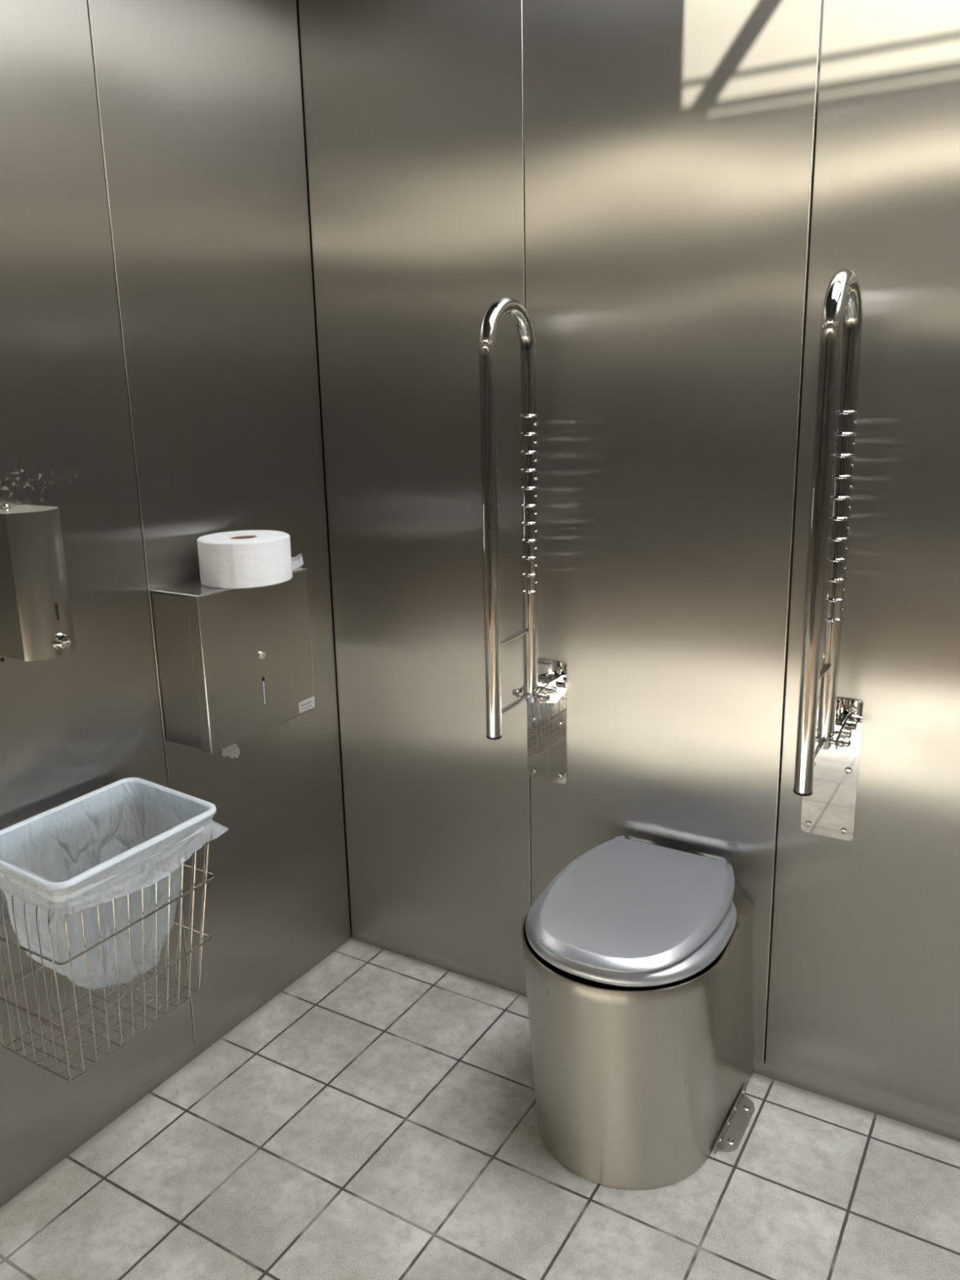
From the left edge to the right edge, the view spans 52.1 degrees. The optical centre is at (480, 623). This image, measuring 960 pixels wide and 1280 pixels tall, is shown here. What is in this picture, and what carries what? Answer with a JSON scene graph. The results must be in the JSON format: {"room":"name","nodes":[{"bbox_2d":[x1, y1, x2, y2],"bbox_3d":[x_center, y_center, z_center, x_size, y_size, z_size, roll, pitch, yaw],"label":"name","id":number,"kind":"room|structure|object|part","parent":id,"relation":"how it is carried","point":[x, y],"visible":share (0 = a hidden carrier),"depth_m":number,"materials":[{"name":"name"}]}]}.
{"room":"public restroom","nodes":[
{"label":"public restroom","id":0,"kind":"room"},
{"bbox_2d":[0,0,351,1207],"bbox_3d":[-1.009,-0.101,1.293,0.031,2.450,2.448,7,16,30],"label":"wall","id":1,"kind":"structure","parent":0,"point":[159,390],"depth_m":1.88,"materials":[{"name":"metal"}]},
{"bbox_2d":[0,503,75,661],"bbox_3d":[-0.732,-0.072,1.611,0.127,0.248,0.096,7,16,30],"label":"soap dispenser","id":2,"kind":"object","parent":1,"relation":"attached to","point":[36,620],"visible":1,"depth_m":1.58,"materials":[{"name":"metal"}]},
{"bbox_2d":[0,841,215,1080],"bbox_3d":[-0.651,0.529,1.740,0.251,0.383,0.359,7,16,30],"label":"wire basket","id":3,"kind":"object","parent":1,"relation":"attached to","point":[202,934],"visible":0.61,"depth_m":1.70,"materials":[{"name":"silver metal"}]},
{"bbox_2d":[0,777,216,902],"bbox_3d":[-0.650,0.359,1.676,0.240,0.048,0.344,7,16,30],"label":"rim","id":4,"kind":"object","parent":3,"relation":"in","point":[211,809],"visible":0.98,"depth_m":1.60,"materials":[{"name":"white plastic"}]},
{"bbox_2d":[0,782,227,989],"bbox_3d":[-0.642,0.501,1.713,0.249,0.337,0.356,7,16,30],"label":"bag","id":5,"kind":"object","parent":3,"relation":"in","point":[61,845],"visible":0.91,"depth_m":1.70,"materials":[{"name":"white plastic"}]},
{"bbox_2d":[150,567,315,753],"bbox_3d":[-0.498,0.080,2.035,0.133,0.354,0.310,7,16,30],"label":"dispenser","id":6,"kind":"object","parent":1,"relation":"attached to","point":[236,664],"visible":0.93,"depth_m":1.94,"materials":[{"name":"metal"}]},
{"bbox_3d":[-0.503,-0.091,1.995,0.129,0.002,0.310,7,16,30],"label":"plate","id":7,"kind":"part","parent":6,"relation":"part of","materials":[{"name":"silver metal"}]},
{"bbox_2d":[221,743,239,758],"bbox_3d":[-0.514,0.256,2.008,0.015,0.053,0.051,6,15,27],"label":"paper scrap","id":8,"kind":"object","parent":6,"relation":"hanging from","point":[233,751],"visible":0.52,"depth_m":2.02,"materials":[{"name":"white paper"}]},
{"bbox_2d":[196,529,303,588],"bbox_3d":[-0.444,-0.142,2.003,0.181,0.088,0.278,7,16,30],"label":"toilet roll","id":9,"kind":"object","parent":6,"relation":"on","point":[251,558],"visible":1,"depth_m":1.89,"materials":[{"name":"white paper"}]},
{"bbox_2d":[0,934,959,1279],"bbox_3d":[-0.069,1.224,1.052,2.140,0.050,2.490,7,16,30],"label":"floor","id":10,"kind":"structure","parent":0,"point":[375,1117],"depth_m":1.80,"materials":[{"name":"grey tile"}]},
{"bbox_2d":[521,835,755,1189],"bbox_3d":[0.302,0.735,1.893,0.410,0.487,0.462,7,16,30],"label":"toilet","id":11,"kind":"object","parent":10,"relation":"on","point":[640,1070],"visible":1,"depth_m":1.75,"materials":[{"name":"metal"}]},
{"bbox_3d":[0.289,0.687,1.893,0.372,0.248,0.454,7,16,30],"label":"bowl","id":12,"kind":"part","parent":11,"relation":"part of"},
{"bbox_3d":[0.279,0.545,1.832,0.366,0.027,0.416,7,16,30],"label":"seat","id":13,"kind":"part","parent":11,"relation":"part of","materials":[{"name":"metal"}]},
{"bbox_3d":[0.284,0.515,1.833,0.332,0.031,0.437,7,16,30],"label":"lid","id":14,"kind":"part","parent":11,"relation":"part of","materials":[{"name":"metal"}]},
{"bbox_2d":[297,0,959,1142],"bbox_3d":[0.543,-0.254,1.786,2.098,2.450,0.031,7,16,30],"label":"wall","id":15,"kind":"structure","parent":0,"point":[672,194],"depth_m":1.89,"materials":[{"name":"metal"}]},
{"bbox_2d":[296,0,351,934],"bbox_3d":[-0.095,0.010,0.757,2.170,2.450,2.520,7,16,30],"label":"trim","id":16,"kind":"structure","parent":15,"relation":"attached to","point":[297,5],"depth_m":2.30,"materials":[{"name":"silver metal"}]},
{"bbox_2d":[478,296,567,783],"bbox_3d":[0.076,-0.119,1.944,0.096,1.006,0.245,7,16,30],"label":"grab rail","id":17,"kind":"object","parent":15,"relation":"attached to","point":[544,688],"visible":1,"depth_m":1.91,"materials":[{"name":"silver metal"}]},
{"bbox_3d":[0.145,0.211,2.130,0.096,0.275,0.004,7,16,30],"label":"mounting plate","id":18,"kind":"part","parent":17,"relation":"part of","materials":[{"name":"silver metal"}]},
{"bbox_2d":[793,268,863,840],"bbox_3d":[0.585,-0.061,1.644,0.096,1.006,0.245,7,16,30],"label":"grab rail","id":19,"kind":"object","parent":15,"relation":"attached to","point":[828,744],"visible":1,"depth_m":1.61,"materials":[{"name":"silver metal"}]},
{"bbox_3d":[0.655,0.268,1.830,0.096,0.275,0.004,7,16,30],"label":"mounting plate","id":20,"kind":"part","parent":19,"relation":"part of","materials":[{"name":"silver metal"}]}
]}

